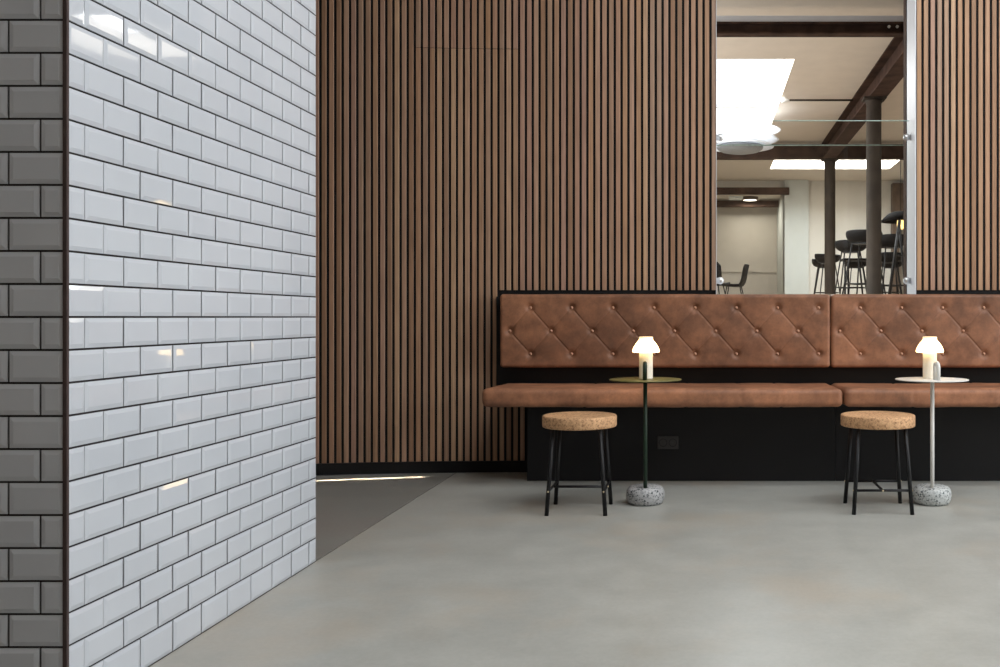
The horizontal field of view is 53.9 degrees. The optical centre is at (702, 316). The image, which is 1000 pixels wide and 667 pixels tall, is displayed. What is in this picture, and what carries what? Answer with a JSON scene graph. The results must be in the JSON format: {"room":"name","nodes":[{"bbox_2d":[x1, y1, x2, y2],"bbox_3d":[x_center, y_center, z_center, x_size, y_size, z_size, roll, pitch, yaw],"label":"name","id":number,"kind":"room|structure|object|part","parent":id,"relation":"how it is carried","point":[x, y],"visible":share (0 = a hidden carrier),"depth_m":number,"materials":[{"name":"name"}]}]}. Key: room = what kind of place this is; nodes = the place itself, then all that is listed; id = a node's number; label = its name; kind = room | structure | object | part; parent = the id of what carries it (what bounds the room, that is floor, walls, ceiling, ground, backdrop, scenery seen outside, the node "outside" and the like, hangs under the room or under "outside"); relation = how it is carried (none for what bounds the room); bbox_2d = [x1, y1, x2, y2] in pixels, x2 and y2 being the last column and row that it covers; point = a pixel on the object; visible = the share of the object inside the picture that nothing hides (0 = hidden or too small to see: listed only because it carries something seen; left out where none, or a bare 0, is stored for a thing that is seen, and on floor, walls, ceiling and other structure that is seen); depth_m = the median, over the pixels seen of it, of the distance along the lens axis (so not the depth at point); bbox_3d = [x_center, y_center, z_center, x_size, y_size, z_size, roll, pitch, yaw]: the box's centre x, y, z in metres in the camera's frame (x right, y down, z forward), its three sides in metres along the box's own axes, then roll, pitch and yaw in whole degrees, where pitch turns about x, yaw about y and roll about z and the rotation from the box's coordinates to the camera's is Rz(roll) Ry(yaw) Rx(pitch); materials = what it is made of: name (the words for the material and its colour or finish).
{"room":"cafe","nodes":[
{"label":"cafe","id":0,"kind":"room"},
{"bbox_2d":[0,0,315,666],"bbox_3d":[-2.820,-1.190,2.846,2.761,4.200,1.394,0,0,0],"label":"tiled wall","id":1,"kind":"structure","parent":0,"point":[158,159],"depth_m":2.48,"materials":[{"name":"tile"}]},
{"bbox_3d":[-1.444,-1.190,2.154,0.009,4.200,0.008,0,0,0],"label":"corner trim","id":2,"kind":"part","parent":1,"relation":"part of","materials":[{"name":"metal"}]},
{"bbox_2d":[149,474,453,666],"bbox_3d":[-1.444,0.972,1.350,0.008,0.117,9.100,0,0,0],"label":"trim","id":3,"kind":"structure","parent":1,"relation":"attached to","point":[453,474],"depth_m":3.19,"materials":[{"name":"grey metal"}]},
{"bbox_2d":[315,0,497,463],"bbox_3d":[-2.703,-1.190,5.435,2.994,4.200,0.710,0,0,0],"label":"wall","id":4,"kind":"structure","parent":0,"point":[406,96],"depth_m":5.53,"materials":[{"name":"brown wood"}]},
{"bbox_2d":[148,472,999,666],"bbox_3d":[0.500,0.970,1.350,9.400,0.120,9.100,0,0,0],"label":"floor","id":5,"kind":"structure","parent":0,"point":[472,571],"depth_m":3.27,"materials":[{"name":"concrete"}]},
{"bbox_2d":[542,411,616,515],"bbox_3d":[-0.582,0.686,4.483,0.349,0.450,0.349,0,0,0],"label":"stool","id":6,"kind":"object","parent":5,"relation":"on","point":[571,420],"visible":1,"depth_m":4.37,"materials":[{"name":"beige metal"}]},
{"bbox_3d":[-0.703,0.713,4.362,0.020,0.397,0.057,0,0,45],"label":"leg","id":7,"kind":"part","parent":6,"relation":"part of","materials":[{"name":"black metal"}]},
{"bbox_3d":[-0.703,0.713,4.604,0.057,0.397,0.020,0,0,45],"label":"leg","id":8,"kind":"part","parent":6,"relation":"part of","materials":[{"name":"black metal"}]},
{"bbox_3d":[-0.582,0.488,4.483,0.349,0.055,0.349,0,0,0],"label":"seat","id":9,"kind":"part","parent":6,"relation":"part of","materials":[{"name":"beige wood"}]},
{"bbox_3d":[-0.461,0.713,4.362,0.057,0.397,0.020,0,0,45],"label":"leg","id":10,"kind":"part","parent":6,"relation":"part of","materials":[{"name":"black metal"}]},
{"bbox_3d":[-0.461,0.713,4.604,0.020,0.397,0.057,0,0,45],"label":"leg","id":11,"kind":"part","parent":6,"relation":"part of","materials":[{"name":"black metal"}]},
{"bbox_2d":[609,361,680,505],"bbox_3d":[-0.281,0.561,4.640,0.352,0.699,0.352,0,0,0],"label":"side table","id":12,"kind":"object","parent":5,"relation":"on","point":[641,494],"visible":0.98,"depth_m":4.57,"materials":[{"name":"stone"}]},
{"bbox_3d":[-0.279,0.257,4.570,0.020,0.091,0.061,0,0,0],"label":"handle","id":13,"kind":"part","parent":12,"relation":"part of","materials":[{"name":"green paint"}]},
{"bbox_2d":[632,337,659,378],"bbox_3d":[-0.280,0.200,4.672,0.134,0.206,0.134,0,0,0],"label":"table lamp","id":14,"kind":"object","parent":12,"relation":"on","point":[645,346],"visible":0.88,"depth_m":4.64,"materials":[{"name":"white glass"}]},
{"bbox_3d":[-0.280,0.238,4.672,0.068,0.130,0.068,0,0,0],"label":"stem","id":15,"kind":"part","parent":14,"relation":"part of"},
{"bbox_3d":[-0.280,0.141,4.672,0.134,0.066,0.134,0,0,0],"label":"lamp shade","id":16,"kind":"part","parent":14,"relation":"part of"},
{"bbox_2d":[482,294,999,480],"bbox_3d":[0.710,0.389,5.256,3.828,1.041,0.617,0,0,0],"label":"banquette","id":17,"kind":"object","parent":5,"relation":"on","point":[767,381],"visible":0.99,"depth_m":5.42,"materials":[{"name":"brown leather"}]},
{"bbox_2d":[482,383,842,407],"bbox_3d":[-0.212,0.423,5.241,1.892,0.104,0.586,0,0,0],"label":"seat cushion","id":18,"kind":"object","parent":17,"relation":"on","point":[674,395],"depth_m":4.95,"materials":[{"name":"brown leather"}]},
{"bbox_2d":[500,294,829,367],"bbox_3d":[-0.217,0.080,5.477,1.891,0.422,0.118,0,0,0],"label":"cushion","id":19,"kind":"object","parent":17,"relation":"on","point":[537,330],"depth_m":5.42,"materials":[{"name":"brown leather"}]},
{"bbox_2d":[658,436,677,448],"bbox_3d":[-0.194,0.696,5.265,0.116,0.072,0.012,0,0,0],"label":"power outlet","id":20,"kind":"object","parent":17,"relation":"attached to","point":[664,442],"visible":1,"depth_m":5.26,"materials":[{"name":"plastic"}]},
{"bbox_3d":[0.708,0.175,5.550,3.824,0.588,0.030,0,0,0],"label":"panel","id":21,"kind":"part","parent":17,"relation":"part of","materials":[{"name":"brown leather"}]},
{"bbox_2d":[830,294,999,367],"bbox_3d":[1.675,0.079,5.477,1.890,0.421,0.118,0,0,0],"label":"cushion","id":22,"kind":"object","parent":17,"relation":"on","point":[867,330],"depth_m":5.42,"materials":[{"name":"brown leather"}]},
{"bbox_2d":[831,383,999,407],"bbox_3d":[1.680,0.424,5.241,1.888,0.104,0.587,0,0,0],"label":"seat cushion","id":23,"kind":"object","parent":17,"relation":"on","point":[917,395],"depth_m":4.96,"materials":[{"name":"brown leather"}]},
{"bbox_2d":[841,411,914,514],"bbox_3d":[0.829,0.686,4.508,0.349,0.450,0.349,0,0,0],"label":"stool","id":24,"kind":"object","parent":5,"relation":"on","point":[869,420],"visible":1,"depth_m":4.39,"materials":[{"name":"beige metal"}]},
{"bbox_3d":[0.708,0.713,4.629,0.057,0.397,0.020,0,0,45],"label":"leg","id":25,"kind":"part","parent":24,"relation":"part of","materials":[{"name":"black metal"}]},
{"bbox_3d":[0.708,0.713,4.387,0.020,0.397,0.057,0,0,45],"label":"leg","id":26,"kind":"part","parent":24,"relation":"part of","materials":[{"name":"black metal"}]},
{"bbox_3d":[0.829,0.488,4.508,0.349,0.055,0.349,0,0,0],"label":"seat","id":27,"kind":"part","parent":24,"relation":"part of","materials":[{"name":"beige wood"}]},
{"bbox_3d":[0.950,0.713,4.629,0.020,0.397,0.057,0,0,45],"label":"leg","id":28,"kind":"part","parent":24,"relation":"part of","materials":[{"name":"black metal"}]},
{"bbox_3d":[0.950,0.713,4.387,0.020,0.397,0.057,0,0,-45],"label":"leg","id":29,"kind":"part","parent":24,"relation":"part of","materials":[{"name":"black metal"}]},
{"bbox_2d":[895,361,968,505],"bbox_3d":[1.117,0.560,4.640,0.352,0.699,0.352,0,0,0],"label":"side table","id":30,"kind":"object","parent":5,"relation":"on","point":[927,494],"visible":0.97,"depth_m":4.57,"materials":[{"name":"metal"}]},
{"bbox_2d":[916,337,943,378],"bbox_3d":[1.115,0.200,4.672,0.134,0.206,0.134,0,0,0],"label":"table lamp","id":31,"kind":"object","parent":30,"relation":"on","point":[929,346],"visible":0.83,"depth_m":4.64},
{"bbox_3d":[1.115,0.238,4.672,0.068,0.130,0.068,0,0,0],"label":"stem","id":32,"kind":"part","parent":31,"relation":"part of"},
{"bbox_3d":[1.115,0.141,4.672,0.134,0.066,0.134,0,0,0],"label":"lamp shade","id":33,"kind":"part","parent":31,"relation":"part of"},
{"bbox_3d":[1.124,0.257,4.570,0.019,0.091,0.061,0,0,-7],"label":"handle","id":34,"kind":"part","parent":30,"relation":"part of","materials":[{"name":"white paint"}]},
{"bbox_2d":[717,207,776,293],"bbox_3d":[-0.650,-1.475,23.285,5.100,2.670,0.230,0,0,0],"label":"wall","id":35,"kind":"structure","parent":0,"point":[745,235],"depth_m":23.20,"materials":[{"name":"beige paint"}]},
{"bbox_2d":[498,0,999,460],"bbox_3d":[1.997,-1.190,5.679,6.406,4.200,0.222,0,0,0],"label":"wall","id":36,"kind":"structure","parent":0,"point":[607,108],"depth_m":5.57,"materials":[{"name":"brown wood"}]},
{"bbox_2d":[316,461,526,474],"bbox_3d":[0.787,0.877,5.521,8.401,0.066,0.335,0,0,-3],"label":"baseboard","id":37,"kind":"structure","parent":36,"relation":"attached to","point":[426,466],"depth_m":5.54,"materials":[{"name":"black paint"}]},
{"bbox_2d":[717,120,910,294],"bbox_3d":[0.661,-0.657,5.689,1.162,1.044,0.034,0,0,0],"label":"guard","id":38,"kind":"object","parent":36,"relation":"attached to","point":[907,137],"visible":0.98,"depth_m":5.69,"materials":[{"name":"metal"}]},
{"bbox_2d":[716,0,915,293],"bbox_3d":[0.663,-1.255,5.678,1.173,2.270,0.225,0,0,0],"label":"trim","id":39,"kind":"structure","parent":36,"relation":"attached to","point":[911,4],"depth_m":5.64,"materials":[{"name":"white paint"}]},
{"bbox_2d":[717,195,780,199],"bbox_3d":[-0.650,-2.900,22.400,5.100,0.180,2.000,0,0,0],"label":"ceiling","id":40,"kind":"structure","parent":0,"point":[719,197],"depth_m":22.16,"materials":[{"name":"beige paint"}]},
{"bbox_2d":[728,196,742,199],"bbox_3d":[0.765,-2.780,22.225,0.330,0.059,0.350,0,0,0],"label":"ceiling panel","id":41,"kind":"object","parent":40,"relation":"attached to","point":[730,197],"visible":1,"depth_m":22.05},
{"bbox_2d":[742,196,757,200],"bbox_3d":[1.100,-2.767,22.250,0.390,0.084,0.390,0,0,0],"label":"ceiling light","id":42,"kind":"object","parent":40,"relation":"attached to","point":[745,198],"visible":0.98,"depth_m":22.10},
{"bbox_2d":[777,180,808,293],"bbox_3d":[2.075,-1.590,22.125,0.530,2.900,2.150,0,0,0],"label":"pillar","id":43,"kind":"structure","parent":0,"point":[795,262],"depth_m":21.05,"materials":[{"name":"white paint"}]},
{"bbox_2d":[717,200,777,206],"bbox_3d":[-0.603,-2.700,22.675,4.795,0.150,0.150,0,0,0],"label":"lintel","id":44,"kind":"object","parent":43,"relation":"attached to","point":[720,203],"visible":0.36,"depth_m":22.60,"materials":[{"name":"wood"}]},
{"bbox_2d":[717,187,788,194],"bbox_3d":[-0.550,-2.780,20.975,4.900,0.150,0.110,0,0,0],"label":"beam","id":45,"kind":"structure","parent":43,"relation":"attached to","point":[720,190],"depth_m":20.92,"materials":[{"name":"wood"}]},
{"bbox_2d":[717,0,902,180],"bbox_3d":[1.500,-3.215,13.575,9.400,0.350,15.550,0,0,0],"label":"ceiling","id":46,"kind":"structure","parent":0,"point":[813,67],"depth_m":12.26,"materials":[{"name":"beige paint"}]},
{"bbox_2d":[717,121,780,154],"bbox_3d":[0.545,-2.920,14.000,1.200,1.010,1.200,0,0,0],"label":"pendant lamp","id":47,"kind":"object","parent":46,"relation":"hanging from","point":[736,132],"visible":0.78,"depth_m":13.91,"materials":[{"name":"white paint"}]},
{"bbox_3d":[0.545,-2.482,14.000,0.690,0.135,0.690,0,0,0],"label":"lamp shade","id":48,"kind":"part","parent":47,"relation":"part of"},
{"bbox_2d":[717,59,784,107],"bbox_3d":[0.065,-3.411,13.300,2.110,0.078,4.280,0,0,0],"label":"window","id":49,"kind":"structure","parent":46,"relation":"attached to","point":[718,105],"depth_m":15.40,"materials":[{"name":"white paint"}]},
{"bbox_2d":[781,96,852,102],"bbox_3d":[1.574,-2.997,13.100,0.988,0.084,0.070,0,0,0],"label":"rod","id":50,"kind":"object","parent":46,"relation":"attached to","point":[784,100],"visible":1,"depth_m":13.09,"materials":[{"name":"grey metal"}]},
{"bbox_3d":[1.614,-2.990,13.100,0.908,0.028,0.028,0,0,0],"label":"rod","id":51,"kind":"part","parent":50,"relation":"part of","materials":[{"name":"grey metal"}]},
{"bbox_2d":[881,160,902,228],"bbox_3d":[3.720,-2.345,17.900,0.744,1.389,0.744,0,0,0],"label":"pendant lamp","id":52,"kind":"object","parent":46,"relation":"hanging from","point":[891,218],"visible":0.59,"depth_m":17.80,"materials":[{"name":"black metal"}]},
{"bbox_3d":[3.720,-1.893,17.900,0.744,0.205,0.744,0,0,0],"label":"lamp shade","id":53,"kind":"part","parent":52,"relation":"part of","materials":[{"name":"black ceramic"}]},
{"bbox_2d":[717,181,902,293],"bbox_3d":[1.500,-1.590,21.300,9.400,2.900,0.200,0,0,0],"label":"wall","id":54,"kind":"structure","parent":0,"point":[850,196],"depth_m":21.20,"materials":[{"name":"white paint"}]},
{"bbox_2d":[891,183,902,293],"bbox_3d":[5.090,-1.545,21.025,1.820,2.810,0.250,0,0,0],"label":"doorway","id":55,"kind":"structure","parent":54,"relation":"in","point":[895,187],"depth_m":20.90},
{"bbox_3d":[1.500,-0.040,14.700,9.400,0.200,17.800,0,0,0],"label":"floor","id":56,"kind":"structure","parent":0,"visible":0},
{"bbox_2d":[717,262,729,293],"bbox_3d":[0.186,-0.556,16.965,0.458,0.837,0.508,0,0,22],"label":"shell chair","id":57,"kind":"object","parent":56,"relation":"on","point":[719,273],"visible":0.19,"depth_m":16.74,"materials":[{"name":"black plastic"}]},
{"bbox_2d":[722,264,748,293],"bbox_3d":[0.607,-0.556,17.594,0.508,0.837,0.458,0,0,9],"label":"shell chair","id":58,"kind":"object","parent":56,"relation":"on","point":[742,282],"visible":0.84,"depth_m":17.42,"materials":[{"name":"black plastic"}]},
{"bbox_2d":[717,145,902,145],"bbox_3d":[-0.550,-0.705,7.000,4.100,1.129,0.014,0,0,0],"label":"glass balustrade","id":59,"kind":"object","parent":56,"relation":"on","point":[717,145],"visible":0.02,"depth_m":6.99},
{"bbox_2d":[812,259,824,293],"bbox_3d":[2.380,-0.641,18.750,0.470,1.007,0.491,0,0,4],"label":"bar stool","id":60,"kind":"object","parent":56,"relation":"on","point":[815,263],"visible":0.34,"depth_m":18.62,"materials":[{"name":"black plastic"}]},
{"bbox_2d":[814,254,839,293],"bbox_3d":[2.255,-0.641,17.200,0.470,1.007,0.491,0,0,21],"label":"bar stool","id":61,"kind":"object","parent":56,"relation":"on","point":[820,258],"visible":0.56,"depth_m":17.10,"materials":[{"name":"black plastic"}]},
{"bbox_3d":[2.035,-0.554,17.095,0.183,0.832,0.021,0,0,-24],"label":"leg","id":62,"kind":"part","parent":61,"relation":"part of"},
{"bbox_3d":[2.163,-0.554,17.426,0.021,0.832,0.183,0,0,-24],"label":"leg","id":63,"kind":"part","parent":61,"relation":"part of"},
{"bbox_2d":[821,158,838,293],"bbox_3d":[2.205,-1.440,16.500,0.282,2.599,0.282,0,0,0],"label":"column","id":64,"kind":"structure","parent":56,"relation":"on","point":[829,162],"depth_m":16.41,"materials":[{"name":"grey metal"}]},
{"bbox_2d":[834,240,865,293],"bbox_3d":[2.220,-0.641,14.250,0.491,1.007,0.470,0,0,20],"label":"bar stool","id":65,"kind":"object","parent":56,"relation":"on","point":[844,246],"visible":0.75,"depth_m":14.13,"materials":[{"name":"black plastic"}]},
{"bbox_3d":[1.997,-0.554,14.152,0.183,0.832,0.021,0,0,-25],"label":"leg","id":66,"kind":"part","parent":65,"relation":"part of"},
{"bbox_3d":[2.109,-0.554,14.467,0.021,0.832,0.183,0,0,-25],"label":"leg","id":67,"kind":"part","parent":65,"relation":"part of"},
{"bbox_3d":[2.220,-0.974,14.250,0.260,0.017,0.240,0,0,20],"label":"seat plate","id":68,"kind":"part","parent":65,"relation":"part of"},
{"bbox_3d":[2.331,-0.554,14.033,0.021,0.832,0.183,0,0,-25],"label":"leg","id":69,"kind":"part","parent":65,"relation":"part of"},
{"bbox_3d":[2.443,-0.554,14.348,0.183,0.832,0.021,0,0,-25],"label":"leg","id":70,"kind":"part","parent":65,"relation":"part of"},
{"bbox_2d":[846,262,865,291],"bbox_3d":[3.020,-0.641,18.750,0.491,1.007,0.470,0,0,-6],"label":"bar stool","id":71,"kind":"object","parent":56,"relation":"on","point":[851,264],"visible":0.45,"depth_m":18.60,"materials":[{"name":"black plastic"}]},
{"bbox_2d":[842,229,885,293],"bbox_3d":[2.140,-0.641,12.620,0.491,1.007,0.470,0,0,37],"label":"bar stool","id":72,"kind":"object","parent":56,"relation":"on","point":[856,237],"visible":0.61,"depth_m":12.56,"materials":[{"name":"black plastic"}]},
{"bbox_3d":[1.897,-0.554,12.592,0.183,0.832,0.021,0,0,-8],"label":"leg","id":73,"kind":"part","parent":72,"relation":"part of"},
{"bbox_3d":[2.140,-0.974,12.620,0.260,0.017,0.240,0,0,37],"label":"seat plate","id":74,"kind":"part","parent":72,"relation":"part of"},
{"bbox_3d":[2.098,-0.554,12.860,0.021,0.832,0.183,0,0,-8],"label":"leg","id":75,"kind":"part","parent":72,"relation":"part of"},
{"bbox_3d":[2.382,-0.554,12.648,0.183,0.832,0.021,0,0,-8],"label":"leg","id":76,"kind":"part","parent":72,"relation":"part of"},
{"bbox_2d":[839,258,901,293],"bbox_3d":[3.500,-0.615,17.850,1.800,0.950,0.500,0,0,0],"label":"bar table","id":77,"kind":"object","parent":56,"relation":"on","point":[845,259],"visible":0.12,"depth_m":17.74,"materials":[{"name":"black plastic"}]},
{"bbox_3d":[2.700,-0.597,18.050,0.036,0.914,0.036,0,0,0],"label":"leg","id":78,"kind":"part","parent":77,"relation":"part of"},
{"bbox_3d":[2.700,-0.597,17.650,0.036,0.914,0.036,0,0,0],"label":"leg","id":79,"kind":"part","parent":77,"relation":"part of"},
{"bbox_2d":[861,96,886,293],"bbox_3d":[2.140,-1.440,11.900,0.282,2.599,0.282,0,0,0],"label":"column","id":80,"kind":"structure","parent":56,"relation":"on","point":[873,103],"depth_m":11.82,"materials":[{"name":"grey metal"}]},
{"bbox_2d":[822,37,902,157],"bbox_3d":[2.180,-2.888,11.795,0.220,0.295,9.590,0,0,0],"label":"beam","id":81,"kind":"structure","parent":80,"relation":"on","point":[887,72],"depth_m":12.33,"materials":[{"name":"wood"}]},
{"bbox_2d":[717,144,828,159],"bbox_3d":[-0.415,-2.865,16.500,5.170,0.250,0.160,0,0,0],"label":"beam","id":82,"kind":"structure","parent":81,"relation":"attached to","point":[778,152],"depth_m":16.49,"materials":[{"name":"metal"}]},
{"bbox_2d":[717,22,902,36],"bbox_3d":[-0.470,-2.803,9.254,5.060,0.115,0.132,0,0,0],"label":"beam","id":83,"kind":"structure","parent":81,"relation":"attached to","point":[724,29],"depth_m":9.25,"materials":[{"name":"wood"}]},
{"bbox_2d":[717,16,902,21],"bbox_3d":[-0.470,-2.893,9.280,5.060,0.063,0.120,0,0,0],"label":"trim","id":84,"kind":"structure","parent":83,"relation":"on","point":[719,18],"depth_m":9.22,"materials":[{"name":"white paint"}]},
{"bbox_2d":[836,144,902,159],"bbox_3d":[4.095,-2.865,16.500,3.810,0.250,0.160,0,0,0],"label":"beam","id":85,"kind":"structure","parent":81,"relation":"attached to","point":[849,152],"depth_m":16.49,"materials":[{"name":"metal"}]},
{"bbox_2d":[881,262,901,293],"bbox_3d":[3.720,-0.641,18.800,0.491,1.007,0.470,0,0,11],"label":"bar stool","id":86,"kind":"object","parent":56,"relation":"on","point":[887,265],"visible":0.41,"depth_m":18.64,"materials":[{"name":"black plastic"}]},
{"bbox_2d":[881,234,902,293],"bbox_3d":[2.620,-0.641,13.300,0.491,1.007,0.470,0,0,-15],"label":"bar stool","id":87,"kind":"object","parent":56,"relation":"on","point":[888,240],"visible":0.44,"depth_m":13.11,"materials":[{"name":"black plastic"}]},
{"bbox_3d":[2.491,-0.554,13.093,0.021,0.832,0.183,0,0,30],"label":"leg","id":88,"kind":"part","parent":87,"relation":"part of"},
{"bbox_3d":[2.620,-0.974,13.300,0.260,0.017,0.240,0,0,-15],"label":"seat plate","id":89,"kind":"part","parent":87,"relation":"part of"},
{"bbox_3d":[2.749,-0.554,13.507,0.021,0.832,0.183,0,0,30],"label":"leg","id":90,"kind":"part","parent":87,"relation":"part of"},
{"bbox_2d":[881,252,902,293],"bbox_3d":[3.320,-0.641,16.950,0.491,1.007,0.470,0,0,2],"label":"bar stool","id":91,"kind":"object","parent":56,"relation":"on","point":[889,255],"visible":0.49,"depth_m":16.77,"materials":[{"name":"black plastic"}]},
{"bbox_3d":[3.490,-0.554,16.775,0.136,0.832,0.135,0,0,2],"label":"leg","id":92,"kind":"part","parent":91,"relation":"part of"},
{"bbox_2d":[888,220,902,293],"bbox_3d":[2.367,-0.650,11.441,0.086,1.027,0.473,0,0,44],"label":"folding stand","id":93,"kind":"object","parent":56,"relation":"on","point":[898,232],"visible":0.68,"depth_m":11.36,"materials":[{"name":"black metal"}]},
{"bbox_2d":[903,0,906,293],"bbox_3d":[1.377,-1.590,6.240,0.105,2.900,0.080,0,0,0],"label":"post","id":94,"kind":"object","parent":56,"relation":"on","point":[904,1],"visible":0.11,"depth_m":6.25,"materials":[{"name":"metal"}]}
]}

